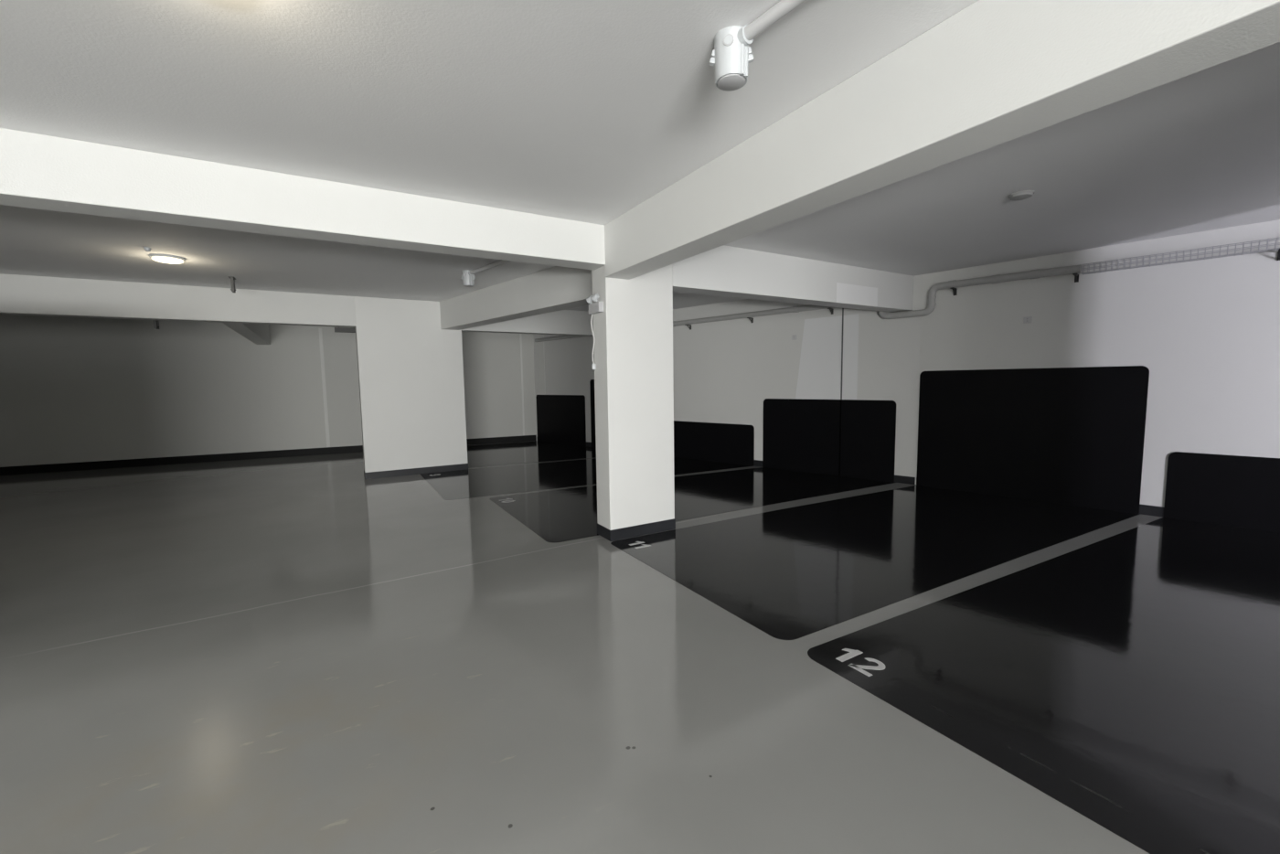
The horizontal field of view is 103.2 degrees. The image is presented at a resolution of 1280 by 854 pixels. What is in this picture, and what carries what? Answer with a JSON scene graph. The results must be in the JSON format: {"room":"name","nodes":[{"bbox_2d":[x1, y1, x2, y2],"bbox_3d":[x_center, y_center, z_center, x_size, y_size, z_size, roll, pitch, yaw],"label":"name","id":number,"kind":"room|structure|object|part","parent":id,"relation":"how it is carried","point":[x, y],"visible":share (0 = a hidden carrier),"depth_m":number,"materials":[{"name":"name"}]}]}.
{"room":"parking garage","nodes":[
{"label":"parking garage","id":0,"kind":"room"},
{"bbox_2d":[0,314,536,467],"bbox_3d":[-8.653,-0.831,11.383,12.870,3.092,0.256,-3,6,-27],"label":"wall","id":1,"kind":"structure","parent":0,"point":[73,389],"depth_m":10.80,"materials":[{"name":"paint"}]},
{"bbox_2d":[0,435,536,475],"bbox_3d":[-8.618,0.636,11.401,12.765,0.164,0.012,-3,6,-26],"label":"baseboard","id":2,"kind":"structure","parent":1,"relation":"attached to","point":[204,458],"depth_m":10.94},
{"bbox_2d":[318,328,330,447],"bbox_3d":[-7.396,-0.908,11.886,0.070,2.780,0.020,-4,6,-31],"label":"trim","id":3,"kind":"structure","parent":1,"relation":"attached to","point":[319,329],"depth_m":11.87,"materials":[{"name":"paint"}]},
{"bbox_2d":[519,333,524,435],"bbox_3d":[-3.238,-1.152,13.948,0.050,2.780,0.015,-4,6,-31],"label":"trim","id":4,"kind":"structure","parent":1,"relation":"attached to","point":[520,338],"depth_m":13.94,"materials":[{"name":"paint"}]},
{"bbox_2d":[0,440,1162,853],"bbox_3d":[-0.619,1.443,3.074,17.900,0.200,24.700,-4,6,-31],"label":"floor","id":5,"kind":"structure","parent":0,"point":[306,654],"depth_m":2.59,"materials":[{"name":"grey concrete"}]},
{"bbox_2d":[353,296,468,479],"bbox_3d":[-4.104,-0.702,9.184,1.716,3.092,0.385,-4,6,-31],"label":"concrete pillar","id":6,"kind":"structure","parent":5,"relation":"on","point":[410,368],"depth_m":8.97,"materials":[{"name":"paint"}]},
{"bbox_3d":[-4.082,0.780,9.315,1.716,0.114,0.385,-4,6,-31],"label":"skirting","id":7,"kind":"part","parent":6,"relation":"part of","materials":[{"name":"black paint"}]},
{"bbox_2d":[467,440,596,467],"bbox_3d":[-3.173,0.598,11.854,5.148,0.002,4.033,-4,6,-31],"label":"bay","id":8,"kind":"object","parent":5,"relation":"on","point":[537,451],"visible":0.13,"depth_m":11.68,"materials":[{"name":"grey paint"}]},
{"bbox_2d":[419,456,753,500],"bbox_3d":[-0.929,0.788,9.345,5.589,0.003,2.586,-3,6,-27],"label":"bay","id":9,"kind":"object","parent":5,"relation":"on","point":[509,479],"visible":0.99,"depth_m":8.77,"materials":[{"name":"black paint"}]},
{"bbox_2d":[591,264,675,541],"bbox_3d":[-0.058,-0.418,5.322,0.797,3.092,0.315,-4,6,-31],"label":"concrete pillar","id":10,"kind":"structure","parent":5,"relation":"on","point":[633,350],"depth_m":5.19,"materials":[{"name":"paint"}]},
{"bbox_2d":[586,293,603,314],"bbox_3d":[-0.460,-1.224,5.046,0.093,0.179,0.240,-4,6,-31],"label":"emergency light","id":11,"kind":"object","parent":10,"relation":"attached to","point":[596,307],"visible":1,"depth_m":5.00,"materials":[{"name":"white plastic"}]},
{"bbox_2d":[590,314,595,369],"bbox_3d":[-0.479,-0.867,5.174,0.036,0.556,0.032,-4,6,-31],"label":"hanging cable","id":12,"kind":"object","parent":11,"relation":"hanging from","point":[592,364],"visible":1,"depth_m":5.17,"materials":[{"name":"white plastic"}]},
{"bbox_3d":[-0.036,1.064,5.454,0.797,0.114,0.315,-4,6,-31],"label":"skirting","id":13,"kind":"part","parent":10,"relation":"part of","materials":[{"name":"black paint"}]},
{"bbox_2d":[489,467,894,543],"bbox_3d":[0.900,0.928,7.476,5.565,0.003,2.559,-4,6,-31],"label":"bay","id":14,"kind":"object","parent":5,"relation":"on","point":[569,514],"visible":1,"depth_m":7.05,"materials":[{"name":"black paint"}]},
{"bbox_2d":[610,485,1140,639],"bbox_3d":[2.716,1.080,5.463,5.601,0.003,2.462,-4,6,-31],"label":"bay","id":15,"kind":"object","parent":5,"relation":"on","point":[790,573],"visible":1,"depth_m":4.80,"materials":[{"name":"black paint"}]},
{"bbox_2d":[807,517,1279,853],"bbox_3d":[4.435,1.255,3.208,6.238,0.003,3.184,-4,6,-31],"label":"bay","id":16,"kind":"object","parent":5,"relation":"on","point":[1130,678],"visible":1,"depth_m":2.71,"materials":[{"name":"black paint"}]},
{"bbox_2d":[0,0,1279,310],"bbox_3d":[-1.434,-1.939,4.067,17.900,0.200,21.700,-4,6,-31],"label":"ceiling","id":17,"kind":"structure","parent":0,"point":[584,111],"depth_m":2.94,"materials":[{"name":"paint"}]},
{"bbox_2d":[143,246,151,251],"bbox_3d":[-5.229,-1.881,5.388,0.060,0.040,0.060,-4,6,-31],"label":"ceiling sensor","id":18,"kind":"object","parent":17,"relation":"attached to","point":[144,248],"visible":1,"depth_m":5.37,"materials":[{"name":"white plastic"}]},
{"bbox_2d":[153,320,159,329],"bbox_3d":[-7.509,-1.805,7.850,0.060,0.560,0.180,-4,6,-31],"label":"bracket","id":19,"kind":"object","parent":17,"relation":"hanging from","point":[155,322],"visible":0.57,"depth_m":7.84,"materials":[{"name":"grey metal"}]},
{"bbox_2d":[148,254,186,263],"bbox_3d":[-5.376,-1.904,5.777,0.316,0.058,0.316,-4,6,-31],"label":"ceiling light","id":20,"kind":"object","parent":17,"relation":"attached to","point":[162,258],"visible":1,"depth_m":5.70,"materials":[{"name":"white plastic"}]},
{"bbox_2d":[151,256,183,263],"bbox_3d":[-5.376,-1.894,5.778,0.272,0.038,0.272,-4,6,-31],"label":"diffuser","id":21,"kind":"object","parent":20,"relation":"attached to","point":[162,259],"depth_m":5.72,"materials":[{"name":"white plastic"}]},
{"bbox_2d":[228,276,235,292],"bbox_3d":[-5.547,-1.936,6.911,0.060,0.190,0.180,-4,6,-31],"label":"bracket","id":22,"kind":"object","parent":17,"relation":"hanging from","point":[232,279],"visible":1,"depth_m":6.87,"materials":[{"name":"grey metal"}]},
{"bbox_2d":[222,322,270,344],"bbox_3d":[-7.369,-1.965,9.570,0.250,0.550,4.045,-4,6,-31],"label":"beam","id":23,"kind":"structure","parent":17,"relation":"attached to","point":[259,334],"depth_m":9.59,"materials":[{"name":"paint"}]},
{"bbox_2d":[0,273,593,336],"bbox_3d":[-6.104,-1.858,7.827,13.697,0.492,0.250,-4,6,-31],"label":"beam","id":24,"kind":"structure","parent":17,"relation":"attached to","point":[19,294],"depth_m":7.45,"materials":[{"name":"paint"}]},
{"bbox_2d":[0,128,605,269],"bbox_3d":[-4.813,-1.452,2.349,10.290,0.368,0.270,-4,6,-31],"label":"beam","id":25,"kind":"structure","parent":17,"relation":"attached to","point":[38,171],"depth_m":3.52,"materials":[{"name":"paint"}]},
{"bbox_2d":[334,327,355,332],"bbox_3d":[-5.743,-2.075,9.947,0.440,0.445,0.110,-4,6,-31],"label":"strip light","id":26,"kind":"object","parent":17,"relation":"hanging from","point":[336,329],"visible":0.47,"depth_m":9.91,"materials":[{"name":"grey metal"}]},
{"bbox_2d":[461,270,475,287],"bbox_3d":[-2.275,-1.969,6.732,0.164,0.189,0.179,-4,6,-31],"label":"junction box","id":27,"kind":"object","parent":17,"relation":"attached to","point":[468,280],"visible":0.96,"depth_m":6.68,"materials":[{"name":"white plastic"}]},
{"bbox_2d":[469,259,511,274],"bbox_3d":[-1.454,-1.971,5.906,0.100,0.058,2.154,-6,7,-45],"label":"conduit","id":28,"kind":"object","parent":17,"relation":"attached to","point":[499,262],"visible":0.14,"depth_m":6.30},
{"bbox_2d":[439,266,592,330],"bbox_3d":[-1.681,-1.881,7.368,0.307,0.492,5.259,-6,7,-43],"label":"beam","id":29,"kind":"structure","parent":17,"relation":"attached to","point":[557,288],"depth_m":7.17,"materials":[{"name":"paint"}]},
{"bbox_2d":[709,24,753,91],"bbox_3d":[0.407,-1.607,2.220,0.164,0.189,0.176,-4,6,-31],"label":"junction box","id":30,"kind":"object","parent":17,"relation":"attached to","point":[731,55],"visible":0.98,"depth_m":2.17,"materials":[{"name":"white plastic"}]},
{"bbox_2d":[744,0,806,40],"bbox_3d":[1.619,-1.543,0.582,0.100,0.058,3.904,-5,6,-36],"label":"conduit","id":31,"kind":"object","parent":17,"relation":"attached to","point":[783,7],"visible":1,"depth_m":2.03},
{"bbox_2d":[672,245,913,312],"bbox_3d":[2.104,-1.855,6.489,4.280,0.499,0.287,-4,6,-31],"label":"beam","id":32,"kind":"structure","parent":17,"relation":"attached to","point":[721,271],"depth_m":6.18,"materials":[{"name":"paint"}]},
{"bbox_2d":[604,0,1279,279],"bbox_3d":[2.575,-1.315,0.245,0.275,0.482,10.963,-4,6,-31],"label":"beam","id":33,"kind":"structure","parent":17,"relation":"attached to","point":[992,73],"depth_m":2.17,"materials":[{"name":"paint"}]},
{"bbox_2d":[1008,190,1034,200],"bbox_3d":[3.129,-1.894,4.165,0.170,0.038,0.170,-4,6,-31],"label":"smoke detector","id":34,"kind":"object","parent":17,"relation":"attached to","point":[1024,194],"visible":1,"depth_m":4.12,"materials":[{"name":"plastic"}]},
{"bbox_2d":[533,274,922,480],"bbox_3d":[0.674,-0.920,10.862,9.762,3.092,0.268,4,7,44],"label":"wall","id":35,"kind":"structure","parent":0,"point":[724,371],"depth_m":9.07,"materials":[{"name":"paint"}]},
{"bbox_2d":[538,334,545,394],"bbox_3d":[-2.664,-1.125,13.860,0.229,2.835,0.010,4,7,43],"label":"trim","id":36,"kind":"structure","parent":35,"relation":"attached to","point":[540,344],"depth_m":13.80,"materials":[{"name":"paint"}]},
{"bbox_2d":[535,394,586,446],"bbox_3d":[-2.122,-0.205,13.440,2.059,1.285,0.012,4,7,43],"label":"wall panel","id":37,"kind":"object","parent":35,"relation":"attached to","point":[560,419],"visible":1,"depth_m":13.37,"materials":[{"name":"black paint"}]},
{"bbox_2d":[589,379,596,447],"bbox_3d":[-0.577,-0.293,11.969,1.757,1.677,0.012,4,7,43],"label":"wall panel","id":38,"kind":"object","parent":35,"relation":"attached to","point":[592,382],"visible":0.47,"depth_m":12.51,"materials":[{"name":"black paint"}]},
{"bbox_2d":[673,420,754,465],"bbox_3d":[1.182,0.281,10.362,2.600,0.767,0.012,4,7,43],"label":"wall panel","id":39,"kind":"object","parent":35,"relation":"attached to","point":[724,442],"visible":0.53,"depth_m":10.06,"materials":[{"name":"black paint"}]},
{"bbox_2d":[534,264,1081,341],"bbox_3d":[1.246,-2.019,9.965,11.221,0.449,0.209,4,7,44],"label":"pipe","id":40,"kind":"object","parent":35,"relation":"attached to","point":[1067,270],"visible":0.78,"depth_m":7.23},
{"bbox_2d":[762,398,895,481],"bbox_3d":[3.086,0.167,8.546,2.262,1.261,0.014,4,7,43],"label":"wall panel","id":41,"kind":"object","parent":35,"relation":"attached to","point":[849,438],"visible":1,"depth_m":8.44,"materials":[{"name":"black paint"}]},
{"bbox_2d":[840,308,843,399],"bbox_3d":[3.287,-0.640,8.280,0.023,2.685,0.004,4,7,43],"label":"trim","id":42,"kind":"structure","parent":35,"relation":"attached to","point":[842,308],"depth_m":8.23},
{"bbox_2d":[915,219,1279,507],"bbox_3d":[7.916,-0.367,3.449,0.196,3.092,11.104,-5,7,-42],"label":"wall","id":43,"kind":"structure","parent":0,"point":[1206,332],"depth_m":5.65,"materials":[{"name":"paint"}]},
{"bbox_2d":[548,441,1274,532],"bbox_3d":[4.307,0.876,6.861,0.781,0.114,20.571,-5,7,-42],"label":"baseboard","id":44,"kind":"structure","parent":43,"relation":"attached to","point":[1144,509],"depth_m":6.36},
{"bbox_2d":[949,287,957,295],"bbox_3d":[4.334,-1.874,7.014,0.150,0.090,0.040,-5,7,-42],"label":"wall bracket","id":45,"kind":"object","parent":43,"relation":"attached to","point":[954,290],"visible":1,"depth_m":7.04,"materials":[{"name":"metal"}]},
{"bbox_2d":[1023,316,1031,323],"bbox_3d":[4.952,-1.368,6.484,0.012,0.084,0.084,-5,7,-42],"label":"wall plate","id":46,"kind":"object","parent":43,"relation":"attached to","point":[1028,319],"visible":1,"depth_m":6.48,"materials":[{"name":"plastic"}]},
{"bbox_2d":[916,365,1149,513],"bbox_3d":[4.936,0.089,6.654,0.012,1.697,2.386,-5,7,-42],"label":"wall panel","id":47,"kind":"object","parent":43,"relation":"attached to","point":[1073,436],"visible":1,"depth_m":6.47,"materials":[{"name":"black paint"}]},
{"bbox_2d":[1072,272,1078,282],"bbox_3d":[5.203,-1.781,6.058,0.150,0.090,0.040,-5,7,-42],"label":"wall bracket","id":48,"kind":"object","parent":43,"relation":"attached to","point":[1076,275],"visible":1,"depth_m":6.09,"materials":[{"name":"metal"}]},
{"bbox_2d":[1081,237,1279,275],"bbox_3d":[6.335,-1.771,4.796,0.101,0.112,3.269,-5,7,-42],"label":"cable tray","id":49,"kind":"object","parent":43,"relation":"attached to","point":[1267,240],"visible":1,"depth_m":5.40,"materials":[{"name":"metal"}]},
{"bbox_2d":[1163,451,1279,532],"bbox_3d":[6.697,0.709,4.761,0.012,0.745,2.448,-5,7,-42],"label":"wall panel","id":50,"kind":"object","parent":43,"relation":"attached to","point":[1240,491],"visible":1,"depth_m":5.34,"materials":[{"name":"black paint"}]},
{"bbox_2d":[1276,248,1279,260],"bbox_3d":[6.229,-1.676,4.928,0.150,0.090,0.040,-5,7,-42],"label":"wall bracket","id":51,"kind":"object","parent":43,"relation":"attached to","point":[1278,251],"visible":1,"depth_m":4.98,"materials":[{"name":"metal"}]}
]}

